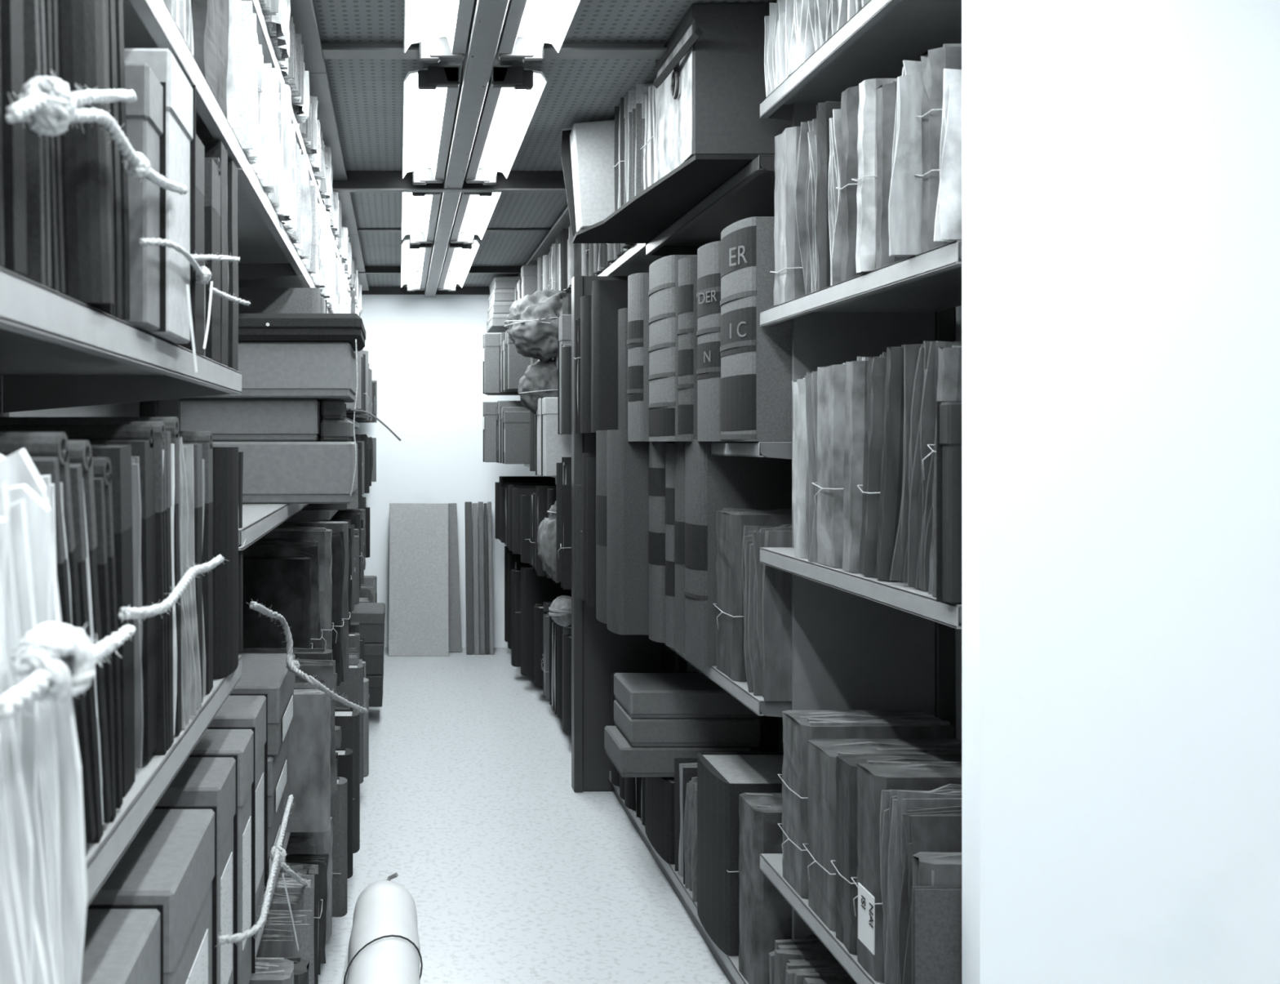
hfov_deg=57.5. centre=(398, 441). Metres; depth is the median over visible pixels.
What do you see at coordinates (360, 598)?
file
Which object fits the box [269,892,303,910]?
bundle
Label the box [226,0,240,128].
bundle
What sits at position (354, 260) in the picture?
bundle
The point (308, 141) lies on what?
file
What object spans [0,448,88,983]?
sheaf
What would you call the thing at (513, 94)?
strip light
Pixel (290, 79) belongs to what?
file
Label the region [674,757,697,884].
file
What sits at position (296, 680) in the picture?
bundle
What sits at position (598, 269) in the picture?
file
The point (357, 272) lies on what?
trim
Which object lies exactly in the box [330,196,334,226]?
file
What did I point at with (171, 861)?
box
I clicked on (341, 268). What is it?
bundle
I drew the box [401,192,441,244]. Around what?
strip light
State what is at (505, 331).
box
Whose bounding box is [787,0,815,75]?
bundle
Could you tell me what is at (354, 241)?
shelving
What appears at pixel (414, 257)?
strip light
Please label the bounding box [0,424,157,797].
folder
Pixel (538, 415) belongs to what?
box file
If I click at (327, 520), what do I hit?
file
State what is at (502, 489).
volume
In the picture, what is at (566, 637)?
volume
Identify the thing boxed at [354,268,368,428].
shelving
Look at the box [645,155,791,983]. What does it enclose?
shelving
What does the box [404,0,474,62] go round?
strip light
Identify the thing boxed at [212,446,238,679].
volume
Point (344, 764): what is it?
volume
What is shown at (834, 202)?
bundle
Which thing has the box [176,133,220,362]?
folder
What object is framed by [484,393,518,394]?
box file
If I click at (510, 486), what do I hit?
volume
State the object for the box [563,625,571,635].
volume
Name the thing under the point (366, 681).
volume
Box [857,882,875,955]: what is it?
paper tag
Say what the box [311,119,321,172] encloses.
file
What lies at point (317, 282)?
bundle
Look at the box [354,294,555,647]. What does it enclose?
wall
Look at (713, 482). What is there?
ledger
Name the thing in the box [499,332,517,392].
box
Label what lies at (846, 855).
file
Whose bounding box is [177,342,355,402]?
flat box
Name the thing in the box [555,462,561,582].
volume
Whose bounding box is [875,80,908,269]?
file
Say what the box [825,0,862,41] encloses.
bundle
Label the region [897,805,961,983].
bundle
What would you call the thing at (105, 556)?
folder
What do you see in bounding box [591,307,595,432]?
volume
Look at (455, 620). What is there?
leaning board
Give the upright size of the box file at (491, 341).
0.347 m
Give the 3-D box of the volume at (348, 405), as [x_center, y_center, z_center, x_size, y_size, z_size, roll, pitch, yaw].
[-0.286,-0.235,4.144,0.296,0.227,0.068,0,0,0]
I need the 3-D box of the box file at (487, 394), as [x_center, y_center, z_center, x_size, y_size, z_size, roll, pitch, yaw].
[0.689,-0.455,6.769,0.310,0.347,0.098,0,0,0]
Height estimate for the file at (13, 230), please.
0.323 m
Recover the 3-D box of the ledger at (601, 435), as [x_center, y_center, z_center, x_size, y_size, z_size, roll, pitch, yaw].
[0.794,0.269,3.629,0.311,0.610,0.176,0,0,0]
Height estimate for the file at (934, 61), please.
0.313 m
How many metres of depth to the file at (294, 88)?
2.54 m
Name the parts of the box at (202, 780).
lid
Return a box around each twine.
[350,338,358,496]
[350,408,401,440]
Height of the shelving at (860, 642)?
2.320 m
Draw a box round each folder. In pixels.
[0,416,182,747]
[0,421,168,754]
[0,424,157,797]
[0,431,96,856]
[67,440,111,842]
[92,457,123,821]
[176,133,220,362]
[178,431,213,708]
[623,89,632,204]
[631,84,642,198]
[640,78,656,191]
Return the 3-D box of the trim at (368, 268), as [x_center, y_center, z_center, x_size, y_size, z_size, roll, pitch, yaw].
[0.350,-0.983,6.426,5.100,0.034,0.012,0,0,0]
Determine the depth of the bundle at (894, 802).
1.84 m
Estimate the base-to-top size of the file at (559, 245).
0.226 m
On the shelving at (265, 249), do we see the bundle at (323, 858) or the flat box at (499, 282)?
the bundle at (323, 858)
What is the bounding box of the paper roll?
[343,871,422,983]
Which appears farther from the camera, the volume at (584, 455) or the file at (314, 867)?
the volume at (584, 455)
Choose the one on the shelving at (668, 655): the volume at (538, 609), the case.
the volume at (538, 609)
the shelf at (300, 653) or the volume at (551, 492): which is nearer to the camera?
the shelf at (300, 653)
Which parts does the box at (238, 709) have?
lid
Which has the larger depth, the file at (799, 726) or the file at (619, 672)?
the file at (619, 672)
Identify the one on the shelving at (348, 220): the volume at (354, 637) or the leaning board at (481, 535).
the volume at (354, 637)
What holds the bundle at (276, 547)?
on the shelving at (319, 87)
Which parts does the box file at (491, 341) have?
lid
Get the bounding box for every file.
[0,0,26,274]
[17,0,51,287]
[44,0,65,293]
[86,0,115,315]
[108,0,129,319]
[191,0,229,118]
[200,140,238,371]
[232,0,257,157]
[238,451,245,652]
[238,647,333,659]
[248,957,293,983]
[264,910,312,983]
[265,0,284,37]
[266,118,280,202]
[271,0,287,46]
[273,0,290,59]
[274,99,284,213]
[274,874,314,983]
[277,57,288,69]
[277,82,292,221]
[279,865,308,874]
[280,69,288,76]
[281,688,331,831]
[283,17,295,84]
[284,861,322,983]
[284,955,309,983]
[290,816,333,941]
[291,33,303,104]
[291,145,301,243]
[292,57,305,115]
[293,682,326,688]
[300,503,346,510]
[302,97,313,147]
[306,95,318,154]
[306,519,350,524]
[307,136,319,160]
[307,185,317,273]
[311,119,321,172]
[315,204,325,287]
[320,145,331,198]
[320,210,330,297]
[328,244,335,311]
[330,191,338,231]
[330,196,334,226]
[330,511,364,588]
[332,196,339,234]
[333,199,341,237]
[334,724,341,747]
[335,751,337,776]
[337,509,360,512]
[338,228,343,257]
[341,226,347,261]
[341,264,344,313]
[342,276,343,313]
[344,241,351,274]
[344,273,351,312]
[346,445,358,508]
[346,507,364,509]
[346,508,365,569]
[348,524,354,610]
[348,526,351,613]
[348,541,351,579]
[348,622,359,633]
[348,653,358,663]
[355,270,358,299]
[355,275,359,296]
[355,416,372,421]
[355,440,364,493]
[359,597,368,599]
[359,600,368,602]
[359,658,369,695]
[360,354,368,413]
[360,519,363,528]
[360,585,375,602]
[360,637,364,661]
[368,448,372,485]
[483,333,518,393]
[483,401,497,462]
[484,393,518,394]
[487,394,519,395]
[504,484,508,546]
[505,482,555,484]
[514,285,516,301]
[514,559,532,568]
[528,493,535,567]
[532,357,537,364]
[533,602,543,605]
[535,398,541,475]
[536,485,555,575]
[541,396,571,475]
[541,601,552,668]
[542,613,549,699]
[546,251,550,289]
[549,246,551,289]
[549,615,552,699]
[550,243,555,289]
[550,619,553,710]
[553,621,556,714]
[555,235,560,290]
[557,484,571,589]
[560,228,571,290]
[560,457,571,546]
[561,290,571,293]
[562,295,571,314]
[563,464,571,484]
[567,239,571,288]
[568,225,581,286]
[573,318,585,433]
[591,289,592,432]
[596,243,604,271]
[599,243,605,269]
[613,97,624,211]
[618,671,697,786]
[620,243,629,251]
[631,777,639,817]
[639,777,641,817]
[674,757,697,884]
[712,507,791,681]
[738,792,791,983]
[769,126,805,305]
[777,710,954,898]
[791,377,808,558]
[802,738,961,931]
[811,362,845,568]
[816,101,840,290]
[831,753,961,955]
[835,85,862,281]
[842,356,868,573]
[850,760,961,982]
[851,78,897,274]
[857,351,886,577]
[874,344,904,581]
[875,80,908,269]
[911,885,961,983]
[914,43,961,253]
[922,345,961,595]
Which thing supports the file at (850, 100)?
on the shelving at (860, 642)
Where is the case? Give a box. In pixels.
[238,313,365,351]
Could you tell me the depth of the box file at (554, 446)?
4.83 m
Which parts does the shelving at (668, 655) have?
panel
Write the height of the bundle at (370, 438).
0.280 m
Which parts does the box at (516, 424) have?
lid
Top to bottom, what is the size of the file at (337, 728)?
0.390 m
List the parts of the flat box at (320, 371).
lid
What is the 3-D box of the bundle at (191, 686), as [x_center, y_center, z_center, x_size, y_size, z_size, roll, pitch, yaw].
[-0.401,0.167,1.366,0.306,0.345,0.119,0,0,0]
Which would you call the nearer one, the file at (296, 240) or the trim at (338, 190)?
the file at (296, 240)
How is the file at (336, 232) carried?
on the shelving at (348, 220)
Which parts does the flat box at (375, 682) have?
lid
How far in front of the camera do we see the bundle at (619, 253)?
4.04 m
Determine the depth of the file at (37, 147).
0.80 m
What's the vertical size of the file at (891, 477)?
0.392 m
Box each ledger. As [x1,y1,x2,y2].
[595,430,607,623]
[607,429,648,634]
[626,272,648,441]
[648,254,697,441]
[648,441,675,642]
[665,443,675,647]
[674,441,684,653]
[677,256,697,440]
[684,439,791,666]
[696,240,720,440]
[720,216,791,440]
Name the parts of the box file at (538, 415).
lid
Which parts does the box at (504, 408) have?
lid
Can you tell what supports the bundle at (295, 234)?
on the shelving at (265, 249)
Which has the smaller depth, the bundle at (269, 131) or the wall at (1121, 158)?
the wall at (1121, 158)
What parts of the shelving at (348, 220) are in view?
shelf, shelf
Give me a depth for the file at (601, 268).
4.39 m
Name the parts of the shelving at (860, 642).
shelf, shelf, shelf, shelf, panel, panel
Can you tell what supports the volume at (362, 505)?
on the shelving at (362, 277)
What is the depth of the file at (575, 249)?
4.81 m
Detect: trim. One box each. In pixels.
[321,43,665,47]
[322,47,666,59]
[332,188,565,192]
[357,228,551,231]
[357,271,519,273]
[361,286,489,294]
[364,266,522,271]
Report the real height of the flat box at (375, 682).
0.147 m
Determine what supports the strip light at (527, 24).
attached to the ceiling
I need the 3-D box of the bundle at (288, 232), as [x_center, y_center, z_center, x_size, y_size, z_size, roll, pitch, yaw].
[-0.387,-0.584,2.548,0.308,0.226,0.040,0,0,0]
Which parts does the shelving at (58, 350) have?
shelf, shelf, shelf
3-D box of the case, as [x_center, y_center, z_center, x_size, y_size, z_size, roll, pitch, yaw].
[-0.307,-0.256,2.658,0.450,0.060,0.331,0,0,0]
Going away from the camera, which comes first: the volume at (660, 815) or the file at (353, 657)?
the volume at (660, 815)
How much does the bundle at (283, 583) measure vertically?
0.395 m
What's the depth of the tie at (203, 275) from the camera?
1.27 m
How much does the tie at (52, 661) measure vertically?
0.066 m
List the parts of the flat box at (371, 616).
lid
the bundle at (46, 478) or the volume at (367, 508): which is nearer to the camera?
the bundle at (46, 478)
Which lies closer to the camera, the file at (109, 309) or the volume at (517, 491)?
the file at (109, 309)
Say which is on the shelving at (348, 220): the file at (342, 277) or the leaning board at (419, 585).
the file at (342, 277)
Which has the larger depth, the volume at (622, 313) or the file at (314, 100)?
the volume at (622, 313)
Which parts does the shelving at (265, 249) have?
panel, shelf, shelf, shelf, shelf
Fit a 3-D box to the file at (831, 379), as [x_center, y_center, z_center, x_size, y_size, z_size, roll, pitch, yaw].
[0.946,0.041,2.124,0.317,0.385,0.120,0,1,0]
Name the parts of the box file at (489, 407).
lid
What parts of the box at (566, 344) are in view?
lid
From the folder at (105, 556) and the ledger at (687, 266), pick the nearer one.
the folder at (105, 556)
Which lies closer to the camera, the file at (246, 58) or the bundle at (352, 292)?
the file at (246, 58)
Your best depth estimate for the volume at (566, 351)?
4.38 m
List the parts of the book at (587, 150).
lid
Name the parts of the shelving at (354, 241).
shelf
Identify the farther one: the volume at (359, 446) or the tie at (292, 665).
the volume at (359, 446)
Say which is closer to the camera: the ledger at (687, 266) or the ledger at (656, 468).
the ledger at (687, 266)
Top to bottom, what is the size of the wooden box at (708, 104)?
0.345 m
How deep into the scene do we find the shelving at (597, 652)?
4.28 m
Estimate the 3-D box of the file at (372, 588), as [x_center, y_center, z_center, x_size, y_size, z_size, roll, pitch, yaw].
[-0.271,1.042,6.505,0.277,0.413,0.076,0,0,0]
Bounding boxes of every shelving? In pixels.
[0,0,241,907]
[2,0,325,981]
[157,69,346,507]
[284,173,357,521]
[345,232,364,423]
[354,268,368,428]
[517,257,537,466]
[530,213,675,671]
[563,205,764,851]
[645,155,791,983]
[760,0,961,983]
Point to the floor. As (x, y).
(513, 874)
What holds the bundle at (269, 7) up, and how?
on the shelving at (265, 249)
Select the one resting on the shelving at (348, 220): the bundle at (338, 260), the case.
the bundle at (338, 260)
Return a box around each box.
[80,904,163,983]
[89,805,217,983]
[122,62,166,331]
[155,755,237,983]
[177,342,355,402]
[178,398,324,440]
[189,726,255,983]
[208,693,267,940]
[212,441,357,503]
[230,653,295,755]
[267,727,288,828]
[267,792,283,879]
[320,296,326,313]
[320,419,353,440]
[321,399,346,419]
[350,602,385,643]
[364,639,384,675]
[365,670,383,706]
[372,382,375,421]
[486,313,509,332]
[487,301,514,319]
[488,275,519,295]
[488,288,514,306]
[496,407,497,462]
[497,400,523,462]
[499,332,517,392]
[500,406,529,462]
[502,339,517,391]
[502,411,529,463]
[505,330,518,390]
[506,332,530,389]
[516,280,519,300]
[520,265,537,298]
[557,314,571,434]
[561,343,571,434]
[604,725,751,777]
[613,672,759,718]
[613,698,760,746]
[655,3,791,181]
[936,400,961,604]
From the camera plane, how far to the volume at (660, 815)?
3.38 m
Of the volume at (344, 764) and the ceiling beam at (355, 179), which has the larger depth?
the ceiling beam at (355, 179)
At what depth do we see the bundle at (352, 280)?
5.65 m
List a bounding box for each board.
[388,502,448,656]
[448,502,462,652]
[464,502,473,654]
[472,502,479,654]
[478,502,484,654]
[483,502,488,654]
[487,502,493,654]
[572,155,757,243]
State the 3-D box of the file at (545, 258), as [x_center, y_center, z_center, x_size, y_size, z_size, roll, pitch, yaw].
[0.875,-0.791,5.526,0.336,0.240,0.070,0,0,0]
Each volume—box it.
[57,0,114,304]
[212,440,329,441]
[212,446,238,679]
[238,288,320,313]
[330,776,347,916]
[334,709,359,853]
[335,663,363,783]
[335,747,352,878]
[344,351,360,408]
[346,348,363,412]
[346,356,363,411]
[346,368,371,417]
[346,369,372,415]
[348,556,350,628]
[348,632,359,658]
[354,528,359,535]
[354,535,359,604]
[357,350,368,414]
[357,444,361,504]
[357,449,359,506]
[358,380,377,422]
[358,500,364,507]
[360,528,364,583]
[360,575,377,592]
[361,496,366,506]
[363,677,368,777]
[364,447,368,493]
[364,506,369,557]
[371,437,376,481]
[494,481,498,538]
[498,475,555,540]
[500,487,504,542]
[504,545,512,641]
[507,485,508,547]
[507,551,520,648]
[508,484,555,551]
[511,568,520,666]
[512,487,536,553]
[520,494,530,562]
[520,566,571,675]
[529,410,535,471]
[533,604,543,686]
[535,493,536,570]
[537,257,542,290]
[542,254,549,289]
[546,488,555,578]
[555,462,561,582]
[556,623,571,718]
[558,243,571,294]
[561,633,563,721]
[562,346,571,433]
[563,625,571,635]
[563,634,571,733]
[576,484,582,598]
[580,295,591,432]
[581,243,587,275]
[582,453,595,600]
[586,457,595,606]
[588,243,595,275]
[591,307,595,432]
[592,280,627,431]
[593,243,600,274]
[607,243,615,262]
[611,671,698,786]
[617,307,627,429]
[619,773,624,799]
[622,243,633,248]
[624,777,632,808]
[641,777,644,825]
[644,777,675,864]
[697,751,783,955]
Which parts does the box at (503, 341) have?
lid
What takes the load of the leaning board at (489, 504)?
on the floor
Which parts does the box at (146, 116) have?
lid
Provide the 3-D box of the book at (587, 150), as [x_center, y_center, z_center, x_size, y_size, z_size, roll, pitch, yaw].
[0.684,-0.833,3.494,0.347,0.363,0.145,0,0,3]
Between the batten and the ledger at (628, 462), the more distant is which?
the ledger at (628, 462)
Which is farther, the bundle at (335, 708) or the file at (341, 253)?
the file at (341, 253)
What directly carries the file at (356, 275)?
on the shelving at (354, 241)
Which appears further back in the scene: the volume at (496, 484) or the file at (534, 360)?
the volume at (496, 484)
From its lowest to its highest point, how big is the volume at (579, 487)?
0.414 m
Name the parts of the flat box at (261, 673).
lid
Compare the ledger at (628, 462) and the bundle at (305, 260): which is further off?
the ledger at (628, 462)
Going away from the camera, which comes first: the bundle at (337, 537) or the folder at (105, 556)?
the folder at (105, 556)
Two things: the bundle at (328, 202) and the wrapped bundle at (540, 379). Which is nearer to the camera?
the bundle at (328, 202)
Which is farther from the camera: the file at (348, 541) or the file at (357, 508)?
the file at (357, 508)
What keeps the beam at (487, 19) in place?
attached to the ceiling
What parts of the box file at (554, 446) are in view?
lid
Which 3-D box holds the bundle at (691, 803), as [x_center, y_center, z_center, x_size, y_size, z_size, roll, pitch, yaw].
[0.950,1.084,3.098,0.308,0.330,0.135,0,0,0]
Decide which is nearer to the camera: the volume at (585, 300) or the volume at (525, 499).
the volume at (585, 300)
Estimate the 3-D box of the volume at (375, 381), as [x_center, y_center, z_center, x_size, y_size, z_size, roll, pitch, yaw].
[-0.306,-0.254,7.133,0.338,0.265,0.069,0,0,0]
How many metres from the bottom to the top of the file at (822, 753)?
0.330 m
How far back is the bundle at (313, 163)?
3.22 m
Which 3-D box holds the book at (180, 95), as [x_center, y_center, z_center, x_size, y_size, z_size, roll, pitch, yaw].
[-0.386,-0.258,1.216,0.309,0.294,0.131,0,0,0]
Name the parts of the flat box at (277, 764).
lid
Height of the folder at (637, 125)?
0.404 m
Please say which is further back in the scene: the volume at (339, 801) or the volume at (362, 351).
the volume at (362, 351)
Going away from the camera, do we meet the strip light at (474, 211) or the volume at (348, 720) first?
the volume at (348, 720)
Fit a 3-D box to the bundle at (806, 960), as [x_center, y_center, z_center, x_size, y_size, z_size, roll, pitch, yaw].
[0.947,1.162,2.349,0.306,0.173,0.260,0,0,0]
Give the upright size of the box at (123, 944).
0.387 m
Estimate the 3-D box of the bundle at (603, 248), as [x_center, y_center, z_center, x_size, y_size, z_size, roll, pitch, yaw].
[0.929,-0.764,4.317,0.312,0.186,0.054,0,0,0]
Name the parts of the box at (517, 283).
lid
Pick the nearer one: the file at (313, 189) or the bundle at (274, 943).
the bundle at (274, 943)
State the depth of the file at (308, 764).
2.51 m
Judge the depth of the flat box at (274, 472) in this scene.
2.52 m
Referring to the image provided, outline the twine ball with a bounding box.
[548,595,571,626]
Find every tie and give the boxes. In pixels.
[0,621,136,720]
[5,69,187,195]
[118,553,228,623]
[138,234,250,372]
[217,794,308,951]
[248,599,372,714]
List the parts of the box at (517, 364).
lid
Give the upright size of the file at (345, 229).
0.139 m
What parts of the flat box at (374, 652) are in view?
lid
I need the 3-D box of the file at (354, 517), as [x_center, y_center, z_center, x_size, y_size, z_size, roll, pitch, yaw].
[-0.323,0.516,5.382,0.316,0.366,0.108,0,0,0]
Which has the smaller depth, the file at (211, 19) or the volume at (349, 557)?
the file at (211, 19)
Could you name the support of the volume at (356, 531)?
on the shelving at (348, 220)
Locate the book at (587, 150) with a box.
[560,120,614,235]
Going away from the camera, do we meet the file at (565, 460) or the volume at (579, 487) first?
the volume at (579, 487)
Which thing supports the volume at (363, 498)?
on the shelving at (362, 277)
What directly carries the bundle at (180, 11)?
on the shelving at (58, 350)
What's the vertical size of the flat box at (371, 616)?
0.147 m
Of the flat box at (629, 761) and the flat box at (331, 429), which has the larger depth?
the flat box at (629, 761)
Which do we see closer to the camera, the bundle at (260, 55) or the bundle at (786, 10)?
the bundle at (260, 55)
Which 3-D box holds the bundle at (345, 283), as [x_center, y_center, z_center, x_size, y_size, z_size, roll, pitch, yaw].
[-0.368,-0.574,4.737,0.308,0.205,0.056,0,0,0]
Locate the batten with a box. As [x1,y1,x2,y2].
[652,27,703,88]
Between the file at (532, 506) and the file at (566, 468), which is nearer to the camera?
the file at (566, 468)
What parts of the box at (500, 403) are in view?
lid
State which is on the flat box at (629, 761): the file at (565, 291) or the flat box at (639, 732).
the flat box at (639, 732)
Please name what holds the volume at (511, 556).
on the shelving at (530, 262)
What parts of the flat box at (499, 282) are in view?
lid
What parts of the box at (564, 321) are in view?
lid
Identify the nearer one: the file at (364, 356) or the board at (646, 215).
the board at (646, 215)
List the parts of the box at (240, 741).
lid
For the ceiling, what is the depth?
3.32 m
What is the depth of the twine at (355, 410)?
2.47 m
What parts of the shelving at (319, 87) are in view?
shelf, shelf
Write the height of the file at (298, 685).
0.309 m
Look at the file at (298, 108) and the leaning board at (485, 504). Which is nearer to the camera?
the file at (298, 108)
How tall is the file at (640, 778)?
0.323 m
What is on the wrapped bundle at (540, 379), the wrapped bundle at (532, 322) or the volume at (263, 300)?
the wrapped bundle at (532, 322)
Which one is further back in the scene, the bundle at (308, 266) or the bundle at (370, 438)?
the bundle at (370, 438)
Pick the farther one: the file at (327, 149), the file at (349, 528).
the file at (349, 528)
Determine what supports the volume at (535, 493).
on the shelving at (668, 655)
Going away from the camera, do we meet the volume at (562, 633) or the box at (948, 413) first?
the box at (948, 413)
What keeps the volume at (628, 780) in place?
on the shelving at (597, 652)
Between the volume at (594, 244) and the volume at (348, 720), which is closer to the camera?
the volume at (348, 720)
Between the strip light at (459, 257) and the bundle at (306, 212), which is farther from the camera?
the strip light at (459, 257)
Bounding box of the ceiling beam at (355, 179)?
[332,170,565,188]
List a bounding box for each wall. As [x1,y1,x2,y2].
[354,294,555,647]
[961,0,1279,983]
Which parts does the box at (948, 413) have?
lid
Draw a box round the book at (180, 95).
[124,48,195,343]
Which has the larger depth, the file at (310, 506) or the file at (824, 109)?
the file at (310, 506)
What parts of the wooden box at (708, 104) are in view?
panel, lid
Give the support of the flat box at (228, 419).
on the flat box at (274, 472)
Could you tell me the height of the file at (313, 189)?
0.238 m
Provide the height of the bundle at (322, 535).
0.459 m
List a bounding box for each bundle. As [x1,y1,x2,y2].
[40,474,57,577]
[163,0,193,55]
[178,436,202,728]
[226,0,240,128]
[242,537,326,648]
[242,555,312,648]
[247,45,262,163]
[251,60,263,177]
[256,33,263,179]
[256,928,295,957]
[258,526,337,648]
[259,62,279,193]
[260,0,279,19]
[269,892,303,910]
[271,107,281,207]
[275,521,350,679]
[283,123,297,231]
[284,853,328,965]
[285,832,315,853]
[286,158,296,234]
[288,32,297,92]
[288,139,297,239]
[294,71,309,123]
[294,144,303,250]
[295,658,337,794]
[295,679,324,683]
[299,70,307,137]
[299,154,311,259]
[302,258,307,264]
[304,258,310,270]
[309,180,320,275]
[310,145,322,166]
[311,252,320,280]
[313,191,319,284]
[315,128,325,179]
[318,150,328,195]
[320,223,328,295]
[323,160,333,208]
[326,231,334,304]
[331,531,345,685]
[333,254,336,313]
[334,706,350,709]
[335,257,341,313]
[335,259,339,302]
[337,214,342,248]
[340,268,342,313]
[342,236,349,264]
[344,282,347,313]
[346,292,351,313]
[347,289,355,313]
[348,258,355,284]
[348,648,359,662]
[350,257,356,288]
[353,434,359,440]
[355,276,359,303]
[355,309,359,315]
[357,434,367,447]
[358,284,362,310]
[359,588,373,602]
[368,436,373,475]
[503,288,571,362]
[517,359,557,413]
[536,501,559,582]
[585,243,588,275]
[600,243,608,267]
[613,243,618,259]
[614,243,622,257]
[684,776,697,901]
[741,524,791,701]
[764,0,778,97]
[768,933,857,983]
[775,0,794,86]
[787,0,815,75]
[795,121,811,294]
[804,371,817,561]
[807,118,817,292]
[808,0,830,50]
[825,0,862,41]
[827,108,842,285]
[861,0,870,7]
[879,783,961,983]
[888,60,923,257]
[889,340,961,591]
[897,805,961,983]
[933,68,961,241]
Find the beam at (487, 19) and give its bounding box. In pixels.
[424,0,509,297]
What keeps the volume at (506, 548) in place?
on the shelving at (530, 262)
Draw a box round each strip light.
[400,238,432,291]
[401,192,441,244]
[402,65,460,184]
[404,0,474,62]
[437,239,479,291]
[449,192,501,244]
[465,65,546,184]
[497,0,581,62]
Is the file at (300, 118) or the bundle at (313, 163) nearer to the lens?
the file at (300, 118)
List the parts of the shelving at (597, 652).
panel, shelf, shelf, kick plate, panel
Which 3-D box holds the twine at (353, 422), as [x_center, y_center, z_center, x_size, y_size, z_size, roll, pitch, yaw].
[-0.100,-0.052,2.499,0.019,0.351,0.007,0,0,6]
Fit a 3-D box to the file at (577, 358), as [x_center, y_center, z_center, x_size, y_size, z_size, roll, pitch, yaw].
[0.799,-0.242,4.184,0.288,0.423,0.079,0,0,0]
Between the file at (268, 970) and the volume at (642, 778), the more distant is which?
the volume at (642, 778)
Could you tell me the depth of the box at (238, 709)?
2.00 m
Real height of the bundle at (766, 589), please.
0.392 m
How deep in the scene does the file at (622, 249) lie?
3.98 m
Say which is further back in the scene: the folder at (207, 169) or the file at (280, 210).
the file at (280, 210)
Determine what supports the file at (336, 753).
on the shelving at (319, 87)
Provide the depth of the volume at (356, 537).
4.84 m
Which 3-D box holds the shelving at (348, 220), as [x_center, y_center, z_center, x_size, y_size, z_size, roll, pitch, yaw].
[-0.434,0.170,4.675,0.488,2.320,1.150,0,0,0]
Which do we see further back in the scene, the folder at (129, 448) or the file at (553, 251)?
the file at (553, 251)
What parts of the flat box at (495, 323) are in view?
lid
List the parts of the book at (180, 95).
lid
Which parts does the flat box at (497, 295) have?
lid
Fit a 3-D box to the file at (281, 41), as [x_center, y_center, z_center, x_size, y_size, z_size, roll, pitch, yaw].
[-0.360,-0.859,2.232,0.279,0.135,0.048,0,0,0]
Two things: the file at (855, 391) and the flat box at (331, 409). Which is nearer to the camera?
the file at (855, 391)
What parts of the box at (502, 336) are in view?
lid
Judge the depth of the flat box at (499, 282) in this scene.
6.55 m
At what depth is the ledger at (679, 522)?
3.07 m
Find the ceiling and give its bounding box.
[312,0,777,286]
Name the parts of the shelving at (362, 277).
shelf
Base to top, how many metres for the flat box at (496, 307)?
0.072 m
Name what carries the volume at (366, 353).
on the shelving at (348, 220)
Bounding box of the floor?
[318,647,730,983]
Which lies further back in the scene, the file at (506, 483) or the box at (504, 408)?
the file at (506, 483)
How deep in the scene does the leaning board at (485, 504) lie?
7.11 m
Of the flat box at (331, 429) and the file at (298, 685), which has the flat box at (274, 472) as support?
the flat box at (331, 429)
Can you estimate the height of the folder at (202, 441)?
0.356 m
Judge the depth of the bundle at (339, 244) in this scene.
4.57 m
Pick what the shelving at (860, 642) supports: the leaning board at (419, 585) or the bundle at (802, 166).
the bundle at (802, 166)
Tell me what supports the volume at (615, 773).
on the shelving at (597, 652)
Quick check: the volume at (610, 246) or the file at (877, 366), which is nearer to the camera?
the file at (877, 366)
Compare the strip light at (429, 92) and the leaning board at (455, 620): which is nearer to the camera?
the strip light at (429, 92)
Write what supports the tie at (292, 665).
on the flat box at (261, 673)
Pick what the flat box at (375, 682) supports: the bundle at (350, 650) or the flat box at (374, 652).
the flat box at (374, 652)
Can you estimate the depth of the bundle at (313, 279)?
3.29 m
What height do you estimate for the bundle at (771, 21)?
0.204 m
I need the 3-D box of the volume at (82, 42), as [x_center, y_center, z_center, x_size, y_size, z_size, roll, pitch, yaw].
[-0.402,-0.275,0.928,0.320,0.328,0.130,0,0,0]
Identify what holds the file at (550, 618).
on the shelving at (668, 655)
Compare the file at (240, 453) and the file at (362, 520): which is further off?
the file at (362, 520)
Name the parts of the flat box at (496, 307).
lid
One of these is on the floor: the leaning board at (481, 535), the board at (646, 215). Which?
the leaning board at (481, 535)
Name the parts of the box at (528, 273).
lid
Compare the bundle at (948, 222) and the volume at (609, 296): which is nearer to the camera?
the bundle at (948, 222)
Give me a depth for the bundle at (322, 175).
3.36 m
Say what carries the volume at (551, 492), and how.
on the shelving at (668, 655)
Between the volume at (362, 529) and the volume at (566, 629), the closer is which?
the volume at (566, 629)
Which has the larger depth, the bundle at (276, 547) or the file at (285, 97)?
the bundle at (276, 547)
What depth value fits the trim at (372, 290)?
7.27 m
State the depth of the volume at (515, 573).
6.25 m
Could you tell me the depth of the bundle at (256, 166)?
1.98 m
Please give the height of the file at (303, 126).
0.161 m
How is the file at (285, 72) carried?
on the shelving at (265, 249)
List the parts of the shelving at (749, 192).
kick plate, shelf, shelf, shelf, shelf, panel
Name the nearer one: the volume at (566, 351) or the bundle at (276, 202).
the bundle at (276, 202)
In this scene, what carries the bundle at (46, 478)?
on the shelving at (58, 350)

